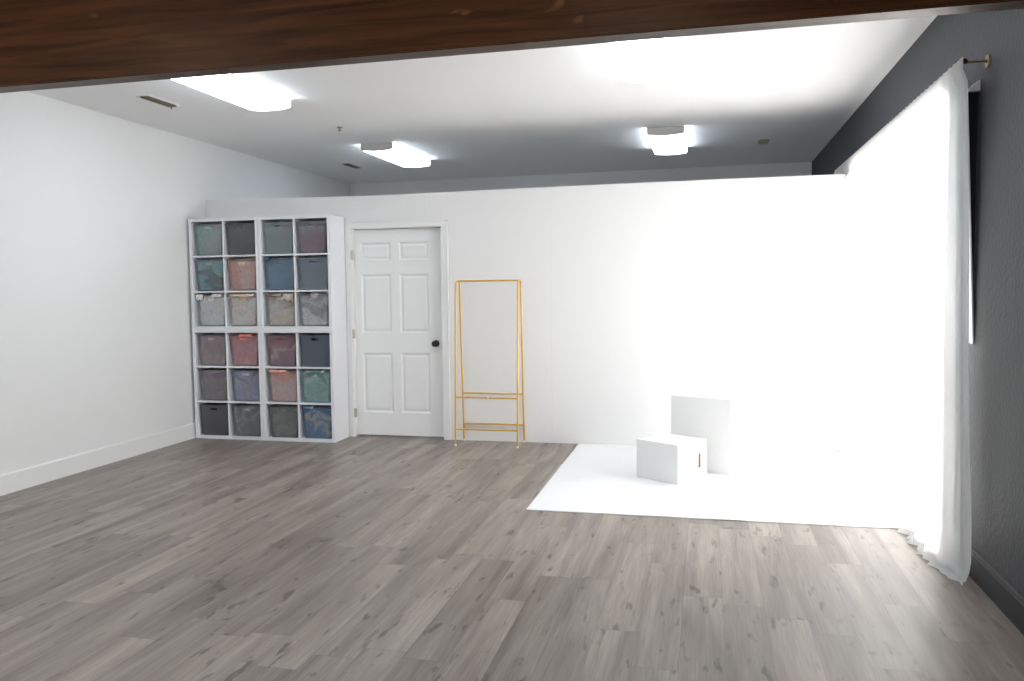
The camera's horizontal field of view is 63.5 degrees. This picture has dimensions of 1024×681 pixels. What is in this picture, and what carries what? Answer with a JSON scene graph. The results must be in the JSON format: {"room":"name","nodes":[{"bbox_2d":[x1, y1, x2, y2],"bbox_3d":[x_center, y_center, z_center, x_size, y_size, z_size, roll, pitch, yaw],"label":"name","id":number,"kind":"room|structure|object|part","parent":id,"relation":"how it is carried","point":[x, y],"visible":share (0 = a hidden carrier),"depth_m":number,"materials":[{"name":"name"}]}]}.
{"room":"studio","nodes":[
{"label":"studio","id":0,"kind":"room"},
{"bbox_2d":[0,91,349,474],"bbox_3d":[-4.017,-0.294,4.881,0.150,2.962,14.800,0,4,13],"label":"wall","id":1,"kind":"structure","parent":0,"point":[96,345],"depth_m":6.89,"materials":[{"name":"white paint"}]},
{"bbox_2d":[0,423,195,495],"bbox_3d":[-4.323,1.223,3.229,0.016,0.150,10.957,0,4,13],"label":"baseboard","id":2,"kind":"structure","parent":1,"relation":"attached to","point":[24,478],"depth_m":6.82,"materials":[{"name":"white paint"}]},
{"bbox_2d":[28,16,936,183],"bbox_3d":[-0.920,-1.835,4.056,6.546,0.153,14.800,0,4,13],"label":"ceiling","id":3,"kind":"structure","parent":0,"point":[566,109],"depth_m":6.96,"materials":[{"name":"paint"}]},
{"bbox_2d":[136,95,179,108],"bbox_3d":[-2.798,-1.882,6.549,0.115,0.034,0.380,0,4,13],"label":"ceiling vent","id":4,"kind":"object","parent":3,"relation":"in","point":[146,97],"visible":1,"depth_m":6.52,"materials":[{"name":"white metal"}]},
{"bbox_2d":[172,74,290,110],"bbox_3d":[-2.067,-1.837,6.021,0.359,0.082,1.220,0,4,13],"label":"ceiling light","id":5,"kind":"object","parent":3,"relation":"attached to","point":[232,88],"visible":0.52,"depth_m":6.04,"materials":[{"name":"plastic"}]},
{"bbox_2d":[340,163,362,168],"bbox_3d":[-1.949,-2.122,10.055,0.115,0.017,0.390,0,4,13],"label":"ceiling vent","id":6,"kind":"object","parent":3,"relation":"in","point":[346,164],"visible":1,"depth_m":10.01,"materials":[{"name":"grey metal"}]},
{"bbox_2d":[361,142,430,166],"bbox_3d":[-1.266,-2.046,9.175,0.354,0.082,1.220,0,4,13],"label":"ceiling light","id":7,"kind":"object","parent":3,"relation":"attached to","point":[391,152],"visible":1,"depth_m":8.93,"materials":[{"name":"plastic"}]},
{"bbox_2d":[0,0,1023,92],"bbox_3d":[-1.051,-1.449,3.500,6.246,0.610,0.100,0,4,13],"label":"beam","id":8,"kind":"structure","parent":3,"relation":"attached to","point":[45,44],"depth_m":3.39,"materials":[{"name":"brown wood"}]},
{"bbox_2d":[610,38,676,82],"bbox_3d":[0.846,-1.839,5.300,0.369,0.082,1.220,0,4,13],"label":"ceiling light","id":9,"kind":"object","parent":3,"relation":"attached to","point":[650,60],"visible":0.49,"depth_m":5.33,"materials":[{"name":"plastic"}]},
{"bbox_2d":[647,126,686,154],"bbox_3d":[1.616,-2.054,8.553,0.359,0.082,1.220,0,4,13],"label":"ceiling light","id":10,"kind":"object","parent":3,"relation":"attached to","point":[663,140],"visible":1,"depth_m":8.26,"materials":[{"name":"plastic"}]},
{"bbox_2d":[756,138,770,144],"bbox_3d":[2.683,-2.120,8.824,0.130,0.017,0.280,0,4,13],"label":"ceiling vent","id":11,"kind":"object","parent":3,"relation":"in","point":[759,141],"visible":1,"depth_m":8.79,"materials":[{"name":"grey metal"}]},
{"bbox_2d":[0,434,1023,680],"bbox_3d":[-0.886,1.255,4.251,6.546,0.120,14.800,0,4,13],"label":"floor","id":12,"kind":"structure","parent":0,"point":[363,557],"depth_m":4.09,"materials":[{"name":"grey wood"}]},
{"bbox_2d":[192,329,263,439],"bbox_3d":[-2.743,0.421,8.254,0.745,1.079,0.332,0,4,13],"label":"cube shelf","id":13,"kind":"object","parent":12,"relation":"on","point":[199,367],"visible":0.47,"depth_m":8.15,"materials":[{"name":"white laminate"}]},
{"bbox_3d":[-3.092,0.420,8.334,0.030,1.079,0.330,0,4,13],"label":"panel","id":14,"kind":"part","parent":13,"relation":"part of","materials":[{"name":"white laminate"}]},
{"bbox_2d":[200,403,228,435],"bbox_3d":[-2.912,0.778,8.319,0.314,0.305,0.295,0,4,13],"label":"storage bin","id":15,"kind":"object","parent":13,"relation":"in","point":[214,416],"visible":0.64,"depth_m":8.19,"materials":[{"name":"grey fabric"}]},
{"bbox_2d":[188,217,260,328],"bbox_3d":[-2.755,-0.656,8.185,0.745,1.079,0.332,0,4,13],"label":"cube shelf","id":16,"kind":"object","parent":13,"relation":"on","point":[195,257],"visible":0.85,"depth_m":8.10,"materials":[{"name":"white laminate"}]},
{"bbox_3d":[-3.104,-0.657,8.266,0.030,1.079,0.330,0,4,13],"label":"panel","id":17,"kind":"part","parent":16,"relation":"part of","materials":[{"name":"white laminate"}]},
{"bbox_3d":[-2.761,-1.180,8.151,0.685,0.030,0.330,0,4,13],"label":"panel","id":18,"kind":"part","parent":16,"relation":"part of","materials":[{"name":"white laminate"}]},
{"bbox_3d":[-2.750,-0.133,8.217,0.685,0.030,0.330,0,4,13],"label":"panel","id":19,"kind":"part","parent":16,"relation":"part of","materials":[{"name":"white laminate"}]},
{"bbox_3d":[-2.718,-0.667,8.344,0.685,1.020,0.006,0,4,13],"label":"panel","id":20,"kind":"part","parent":16,"relation":"part of","materials":[{"name":"white laminate"}]},
{"bbox_3d":[-2.407,-0.655,8.103,0.030,1.079,0.330,0,4,13],"label":"panel","id":21,"kind":"part","parent":16,"relation":"part of","materials":[{"name":"white laminate"}]},
{"bbox_3d":[-2.932,-0.989,8.207,0.314,0.305,0.295,0,4,13],"label":"storage bin","id":22,"kind":"object","parent":16,"relation":"in","visible":0},
{"bbox_2d":[197,226,222,254],"bbox_3d":[-2.932,-0.992,8.207,0.284,0.290,0.249,0,4,13],"label":"folded fabric","id":23,"kind":"object","parent":22,"relation":"in","point":[209,237],"visible":0.62,"depth_m":8.09,"materials":[{"name":"green fabric"}]},
{"bbox_3d":[-2.592,-0.987,8.128,0.314,0.305,0.295,0,4,13],"label":"storage bin","id":24,"kind":"object","parent":16,"relation":"in","visible":0},
{"bbox_2d":[228,224,254,254],"bbox_3d":[-2.592,-0.990,8.128,0.284,0.288,0.250,0,4,13],"label":"folded fabric","id":25,"kind":"object","parent":24,"relation":"in","point":[242,238],"visible":0.59,"depth_m":8.01,"materials":[{"name":"grey fabric"}]},
{"bbox_3d":[-2.930,-0.644,8.230,0.314,0.305,0.295,0,4,13],"label":"storage bin","id":26,"kind":"object","parent":16,"relation":"in","visible":0},
{"bbox_2d":[198,261,223,289],"bbox_3d":[-2.930,-0.646,8.230,0.284,0.288,0.249,0,4,13],"label":"folded fabric","id":27,"kind":"object","parent":26,"relation":"in","point":[210,273],"visible":0.73,"depth_m":8.11,"materials":[{"name":"teal fabric"}]},
{"bbox_3d":[-2.585,-0.643,8.149,0.314,0.305,0.295,0,4,13],"label":"storage bin","id":28,"kind":"object","parent":16,"relation":"in","visible":0},
{"bbox_2d":[230,260,255,289],"bbox_3d":[-2.585,-0.646,8.149,0.285,0.291,0.250,0,4,13],"label":"folded fabric","id":29,"kind":"object","parent":28,"relation":"in","point":[243,273],"visible":0.68,"depth_m":8.03,"materials":[{"name":"pink fabric"}]},
{"bbox_3d":[-2.918,-0.299,8.249,0.314,0.305,0.295,0,4,13],"label":"storage bin","id":30,"kind":"object","parent":16,"relation":"in","visible":0},
{"bbox_2d":[196,294,224,324],"bbox_3d":[-2.929,-0.310,8.232,0.297,0.307,0.288,0,4,13],"label":"folded fabric","id":31,"kind":"object","parent":30,"relation":"in","point":[212,307],"visible":0.78,"depth_m":8.13,"materials":[{"name":"beige fabric"}]},
{"bbox_3d":[-2.583,-0.298,8.171,0.314,0.305,0.295,0,4,13],"label":"storage bin","id":32,"kind":"object","parent":16,"relation":"in","visible":0},
{"bbox_2d":[229,294,257,324],"bbox_3d":[-2.587,-0.309,8.152,0.284,0.307,0.288,0,4,13],"label":"folded fabric","id":33,"kind":"object","parent":32,"relation":"in","point":[244,306],"visible":0.77,"depth_m":8.05,"materials":[{"name":"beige fabric"}]},
{"bbox_3d":[-2.749,-0.102,8.219,0.685,0.030,0.330,0,4,13],"label":"panel","id":34,"kind":"part","parent":13,"relation":"part of","materials":[{"name":"white laminate"}]},
{"bbox_3d":[-2.738,0.945,8.286,0.685,0.030,0.330,0,4,13],"label":"panel","id":35,"kind":"part","parent":13,"relation":"part of","materials":[{"name":"white laminate"}]},
{"bbox_3d":[-2.706,0.411,8.412,0.685,1.020,0.006,0,4,13],"label":"panel","id":36,"kind":"part","parent":13,"relation":"part of","materials":[{"name":"white laminate"}]},
{"bbox_3d":[-2.395,0.423,8.171,0.030,1.079,0.330,0,4,13],"label":"panel","id":37,"kind":"part","parent":13,"relation":"part of","materials":[{"name":"white laminate"}]},
{"bbox_3d":[-2.921,0.089,8.276,0.314,0.305,0.295,0,4,13],"label":"storage bin","id":38,"kind":"object","parent":13,"relation":"in","visible":0},
{"bbox_2d":[200,335,225,363],"bbox_3d":[-2.921,0.086,8.275,0.286,0.290,0.251,0,4,13],"label":"folded fabric","id":39,"kind":"object","parent":38,"relation":"in","point":[213,347],"visible":0.65,"depth_m":8.16,"materials":[{"name":"grey fabric"}]},
{"bbox_3d":[-2.580,0.090,8.196,0.314,0.305,0.295,0,4,13],"label":"storage bin","id":40,"kind":"object","parent":13,"relation":"in","visible":0},
{"bbox_2d":[232,334,258,364],"bbox_3d":[-2.585,0.080,8.177,0.288,0.307,0.291,0,4,13],"label":"folded fabric","id":41,"kind":"object","parent":40,"relation":"in","point":[245,346],"visible":0.77,"depth_m":8.08,"materials":[{"name":"pink fabric"}]},
{"bbox_3d":[-2.909,0.434,8.296,0.314,0.305,0.295,0,4,13],"label":"storage bin","id":42,"kind":"object","parent":13,"relation":"in","visible":0},
{"bbox_2d":[202,369,227,398],"bbox_3d":[-2.910,0.431,8.296,0.286,0.289,0.253,0,4,13],"label":"folded fabric","id":43,"kind":"object","parent":42,"relation":"in","point":[214,381],"visible":0.81,"depth_m":8.18,"materials":[{"name":"beige fabric"}]},
{"bbox_3d":[-2.568,0.435,8.216,0.314,0.305,0.295,0,4,13],"label":"storage bin","id":44,"kind":"object","parent":13,"relation":"in","visible":0},
{"bbox_2d":[234,369,259,399],"bbox_3d":[-2.568,0.432,8.216,0.285,0.289,0.250,0,4,13],"label":"folded fabric","id":45,"kind":"object","parent":44,"relation":"in","point":[247,380],"visible":0.69,"depth_m":8.10,"materials":[{"name":"purple fabric"}]},
{"bbox_3d":[-2.567,0.780,8.238,0.314,0.305,0.295,0,4,13],"label":"storage bin","id":46,"kind":"object","parent":13,"relation":"in","visible":0},
{"bbox_2d":[235,403,260,434],"bbox_3d":[-2.567,0.776,8.238,0.284,0.291,0.250,0,4,13],"label":"folded fabric","id":47,"kind":"object","parent":46,"relation":"in","point":[248,421],"visible":0.65,"depth_m":8.12,"materials":[{"name":"grey fabric"}]},
{"bbox_2d":[261,328,348,442],"bbox_3d":[-2.015,0.424,8.084,0.745,1.079,0.332,0,4,13],"label":"cube shelf","id":48,"kind":"object","parent":12,"relation":"on","point":[339,403],"visible":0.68,"depth_m":7.98,"materials":[{"name":"white laminate"}]},
{"bbox_3d":[-2.363,0.423,8.164,0.030,1.079,0.330,0,4,13],"label":"panel","id":49,"kind":"part","parent":48,"relation":"part of","materials":[{"name":"white laminate"}]},
{"bbox_3d":[-2.021,-0.100,8.049,0.685,0.030,0.330,0,4,13],"label":"panel","id":50,"kind":"part","parent":48,"relation":"part of","materials":[{"name":"white laminate"}]},
{"bbox_3d":[-2.009,0.948,8.116,0.685,0.030,0.330,0,4,13],"label":"panel","id":51,"kind":"part","parent":48,"relation":"part of","materials":[{"name":"white laminate"}]},
{"bbox_2d":[257,214,346,329],"bbox_3d":[-2.027,-0.654,8.015,0.745,1.079,0.332,0,4,13],"label":"cube shelf","id":52,"kind":"object","parent":48,"relation":"on","point":[335,255],"visible":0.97,"depth_m":7.93,"materials":[{"name":"white laminate"}]},
{"bbox_3d":[-2.375,-0.655,8.096,0.030,1.079,0.330,0,4,13],"label":"panel","id":53,"kind":"part","parent":52,"relation":"part of","materials":[{"name":"white laminate"}]},
{"bbox_3d":[-2.033,-1.177,7.981,0.685,0.030,0.330,0,4,13],"label":"panel","id":54,"kind":"part","parent":52,"relation":"part of","materials":[{"name":"white laminate"}]},
{"bbox_3d":[-2.021,-0.130,8.047,0.685,0.030,0.330,0,4,13],"label":"panel","id":55,"kind":"part","parent":52,"relation":"part of","materials":[{"name":"white laminate"}]},
{"bbox_3d":[-1.990,-0.664,8.174,0.685,1.020,0.006,0,4,13],"label":"panel","id":56,"kind":"part","parent":52,"relation":"part of","materials":[{"name":"white laminate"}]},
{"bbox_3d":[-1.679,-0.652,7.933,0.030,1.079,0.330,0,4,13],"label":"panel","id":57,"kind":"part","parent":52,"relation":"part of","materials":[{"name":"white laminate"}]},
{"bbox_3d":[-2.202,-0.986,8.037,0.314,0.305,0.295,0,4,13],"label":"storage bin","id":58,"kind":"object","parent":52,"relation":"in","visible":0},
{"bbox_2d":[266,226,292,253],"bbox_3d":[-2.202,-0.973,8.038,0.280,0.258,0.250,0,4,13],"label":"folded fabric","id":59,"kind":"object","parent":58,"relation":"in","point":[279,239],"visible":0.72,"depth_m":7.92,"materials":[{"name":"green fabric"}]},
{"bbox_3d":[-1.863,-0.985,7.958,0.314,0.305,0.295,0,4,13],"label":"storage bin","id":60,"kind":"object","parent":52,"relation":"in","visible":0},
{"bbox_2d":[299,225,326,252],"bbox_3d":[-1.863,-0.972,7.959,0.283,0.257,0.252,0,4,13],"label":"folded fabric","id":61,"kind":"object","parent":60,"relation":"in","point":[313,239],"visible":0.73,"depth_m":7.84,"materials":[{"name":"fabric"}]},
{"bbox_3d":[-2.192,-0.641,8.057,0.314,0.305,0.295,0,4,13],"label":"storage bin","id":62,"kind":"object","parent":52,"relation":"in","visible":0},
{"bbox_2d":[264,257,293,288],"bbox_3d":[-2.201,-0.652,8.039,0.296,0.307,0.290,0,4,13],"label":"folded fabric","id":63,"kind":"object","parent":62,"relation":"in","point":[281,272],"visible":0.66,"depth_m":7.94,"materials":[{"name":"blue fabric"}]},
{"bbox_3d":[-1.852,-0.640,7.978,0.314,0.305,0.295,0,4,13],"label":"storage bin","id":64,"kind":"object","parent":52,"relation":"in","visible":0},
{"bbox_2d":[301,262,327,288],"bbox_3d":[-1.853,-0.628,7.979,0.282,0.259,0.251,0,4,13],"label":"folded fabric","id":65,"kind":"object","parent":64,"relation":"in","point":[314,274],"visible":0.79,"depth_m":7.86,"materials":[{"name":"blue fabric"}]},
{"bbox_3d":[-2.193,-0.297,8.080,0.314,0.305,0.295,0,4,13],"label":"storage bin","id":66,"kind":"object","parent":52,"relation":"in","visible":0},
{"bbox_2d":[267,293,294,324],"bbox_3d":[-2.193,-0.307,8.059,0.292,0.307,0.289,0,4,13],"label":"folded fabric","id":67,"kind":"object","parent":66,"relation":"in","point":[281,306],"visible":0.84,"depth_m":7.96,"materials":[{"name":"beige fabric"}]},
{"bbox_3d":[-1.854,-0.296,8.001,0.314,0.305,0.295,0,4,13],"label":"storage bin","id":68,"kind":"object","parent":52,"relation":"in","visible":0},
{"bbox_2d":[301,293,328,324],"bbox_3d":[-1.859,-0.306,7.982,0.286,0.307,0.291,0,4,13],"label":"folded fabric","id":69,"kind":"object","parent":68,"relation":"in","point":[315,306],"visible":0.8,"depth_m":7.88,"materials":[{"name":"grey fabric"}]},
{"bbox_3d":[-1.978,0.414,8.242,0.685,1.020,0.006,0,4,13],"label":"panel","id":70,"kind":"part","parent":48,"relation":"part of","materials":[{"name":"white laminate"}]},
{"bbox_2d":[300,334,329,366],"bbox_3d":[-1.842,0.093,8.024,0.314,0.305,0.295,0,4,13],"label":"storage bin","id":71,"kind":"object","parent":48,"relation":"in","point":[315,348],"visible":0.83,"depth_m":7.89,"materials":[{"name":"blue fabric"}]},
{"bbox_3d":[-1.667,0.425,8.001,0.030,1.079,0.330,0,4,13],"label":"panel","id":72,"kind":"part","parent":48,"relation":"part of","materials":[{"name":"white laminate"}]},
{"bbox_3d":[-2.192,0.092,8.106,0.314,0.305,0.295,0,4,13],"label":"storage bin","id":73,"kind":"object","parent":48,"relation":"in","visible":0},
{"bbox_2d":[269,334,295,364],"bbox_3d":[-2.192,0.089,8.105,0.285,0.289,0.250,0,4,13],"label":"folded fabric","id":74,"kind":"object","parent":73,"relation":"in","point":[282,347],"visible":0.66,"depth_m":7.99,"materials":[{"name":"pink fabric"}]},
{"bbox_3d":[-2.181,0.436,8.126,0.314,0.305,0.295,0,4,13],"label":"storage bin","id":75,"kind":"object","parent":48,"relation":"in","visible":0},
{"bbox_2d":[268,369,296,400],"bbox_3d":[-2.186,0.426,8.106,0.283,0.307,0.289,0,4,13],"label":"folded fabric","id":76,"kind":"object","parent":75,"relation":"in","point":[283,382],"visible":0.77,"depth_m":8.01,"materials":[{"name":"fabric"}]},
{"bbox_3d":[-1.847,0.438,8.048,0.314,0.305,0.295,0,4,13],"label":"storage bin","id":77,"kind":"object","parent":48,"relation":"in","visible":0},
{"bbox_2d":[303,370,330,400],"bbox_3d":[-1.852,0.427,8.029,0.286,0.307,0.290,0,4,13],"label":"folded fabric","id":78,"kind":"object","parent":77,"relation":"in","point":[317,383],"visible":0.84,"depth_m":7.93,"materials":[{"name":"green fabric"}]},
{"bbox_3d":[-2.178,0.781,8.148,0.314,0.305,0.295,0,4,13],"label":"storage bin","id":79,"kind":"object","parent":48,"relation":"in","visible":0},
{"bbox_2d":[272,404,297,435],"bbox_3d":[-2.178,0.778,8.148,0.285,0.289,0.250,0,4,13],"label":"folded fabric","id":80,"kind":"object","parent":79,"relation":"in","point":[285,417],"visible":0.68,"depth_m":8.03,"materials":[{"name":"grey fabric"}]},
{"bbox_3d":[-1.836,0.782,8.068,0.314,0.305,0.295,0,4,13],"label":"storage bin","id":81,"kind":"object","parent":48,"relation":"in","visible":0},
{"bbox_2d":[303,405,331,436],"bbox_3d":[-1.840,0.772,8.049,0.285,0.306,0.288,0,4,13],"label":"folded fabric","id":82,"kind":"object","parent":81,"relation":"in","point":[318,417],"visible":0.77,"depth_m":7.95,"materials":[{"name":"blue fabric"}]},
{"bbox_2d":[454,279,524,447],"bbox_3d":[-0.212,0.204,7.674,0.609,1.530,0.303,0,4,13],"label":"rack","id":83,"kind":"object","parent":12,"relation":"on","point":[517,280],"visible":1,"depth_m":7.64,"materials":[{"name":"gold metal"}]},
{"bbox_3d":[-0.498,0.198,7.740,0.017,1.519,0.299,0,4,13],"label":"frame","id":84,"kind":"part","parent":83,"relation":"part of","materials":[{"name":"gold metal"}]},
{"bbox_3d":[-0.235,0.524,7.578,0.588,0.016,0.016,0,4,13],"label":"shelf rail","id":85,"kind":"part","parent":83,"relation":"part of","materials":[{"name":"gold metal"}]},
{"bbox_3d":[-0.235,0.819,7.583,0.588,0.016,0.016,0,4,13],"label":"shelf rail","id":86,"kind":"part","parent":83,"relation":"part of","materials":[{"name":"gold metal"}]},
{"bbox_3d":[-0.221,-0.551,7.622,0.588,0.017,0.017,0,4,13],"label":"rail","id":87,"kind":"part","parent":83,"relation":"part of","materials":[{"name":"gold metal"}]},
{"bbox_3d":[-0.182,0.500,7.805,0.588,0.016,0.016,0,4,13],"label":"shelf rail","id":88,"kind":"part","parent":83,"relation":"part of","materials":[{"name":"gold metal"}]},
{"bbox_3d":[-0.175,0.792,7.840,0.588,0.016,0.016,0,4,13],"label":"shelf rail","id":89,"kind":"part","parent":83,"relation":"part of","materials":[{"name":"gold metal"}]},
{"bbox_3d":[0.075,0.200,7.606,0.017,1.519,0.299,0,4,13],"label":"frame","id":90,"kind":"part","parent":83,"relation":"part of","materials":[{"name":"gold metal"}]},
{"bbox_2d":[526,443,721,519],"bbox_3d":[0.963,1.034,6.413,1.242,0.006,2.337,0,4,13],"label":"floor mat","id":91,"kind":"object","parent":12,"relation":"on","point":[594,478],"visible":0.87,"depth_m":5.88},
{"bbox_2d":[636,433,706,484],"bbox_3d":[1.213,0.893,6.295,0.360,0.289,0.385,-4,5,-42],"label":"box","id":92,"kind":"object","parent":91,"relation":"on","point":[665,457],"visible":1,"depth_m":6.17,"materials":[{"name":"white paint"}]},
{"bbox_2d":[671,391,745,474],"bbox_3d":[1.558,0.724,6.573,0.500,0.582,0.300,2,5,37],"label":"box","id":93,"kind":"object","parent":91,"relation":"on","point":[720,419],"visible":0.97,"depth_m":6.42,"materials":[{"name":"white paint"}]},
{"bbox_2d":[719,449,900,528],"bbox_3d":[2.136,1.039,6.139,1.163,0.006,2.337,0,4,13],"label":"floor mat","id":94,"kind":"object","parent":12,"relation":"on","point":[774,486],"visible":0.87,"depth_m":5.78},
{"bbox_2d":[206,174,845,451],"bbox_3d":[-0.110,-0.238,7.858,6.107,2.387,0.140,0,4,13],"label":"wall partition","id":95,"kind":"structure","parent":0,"point":[636,296],"depth_m":7.49,"materials":[{"name":"white paint"}]},
{"bbox_2d":[344,219,450,439],"bbox_3d":[-1.094,-0.101,8.085,1.048,2.107,0.164,0,4,13],"label":"door","id":96,"kind":"structure","parent":95,"relation":"in","point":[398,337],"depth_m":8.09,"materials":[{"name":"white paint"}]},
{"bbox_3d":[-0.742,0.031,7.978,0.066,0.066,0.069,0,4,13],"label":"knob","id":97,"kind":"part","parent":96,"relation":"part of","materials":[{"name":"black metal"}]},
{"bbox_2d":[350,162,811,195],"bbox_3d":[0.759,-0.772,11.271,6.246,3.003,0.150,0,4,13],"label":"wall","id":98,"kind":"structure","parent":0,"point":[800,168],"depth_m":11.05,"materials":[{"name":"white paint"}]},
{"bbox_2d":[812,8,1023,596],"bbox_3d":[2.211,-0.287,3.426,0.150,2.993,14.800,0,4,13],"label":"wall","id":99,"kind":"structure","parent":0,"point":[996,355],"depth_m":3.85,"materials":[{"name":"grey paint"}]},
{"bbox_2d":[833,54,990,173],"bbox_3d":[2.644,-1.447,5.866,0.123,0.062,4.073,0,4,13],"label":"curtain rod","id":100,"kind":"object","parent":99,"relation":"attached to","point":[987,60],"visible":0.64,"depth_m":3.90,"materials":[{"name":"gold metal"}]},
{"bbox_2d":[834,57,970,584],"bbox_3d":[2.576,-0.208,5.876,0.159,2.502,3.993,0,4,13],"label":"sheer curtain","id":101,"kind":"object","parent":100,"relation":"hanging from","point":[905,411],"visible":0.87,"depth_m":4.74,"materials":[{"name":"white fabric"}]},
{"bbox_3d":[2.200,-1.319,3.917,0.094,0.011,0.011,0,4,13],"label":"bracket arm","id":102,"kind":"part","parent":100,"relation":"part of","materials":[{"name":"gold metal"}]},
{"bbox_2d":[968,79,980,343],"bbox_3d":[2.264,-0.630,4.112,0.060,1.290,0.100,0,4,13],"label":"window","id":103,"kind":"structure","parent":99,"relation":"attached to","point":[973,91],"depth_m":4.07,"materials":[{"name":"glass"}]},
{"bbox_2d":[969,546,1023,634],"bbox_3d":[1.408,1.345,0.377,0.016,0.140,8.000,0,4,13],"label":"baseboard","id":104,"kind":"structure","parent":99,"relation":"attached to","point":[1004,596],"depth_m":3.70,"materials":[{"name":"grey paint"}]}
]}

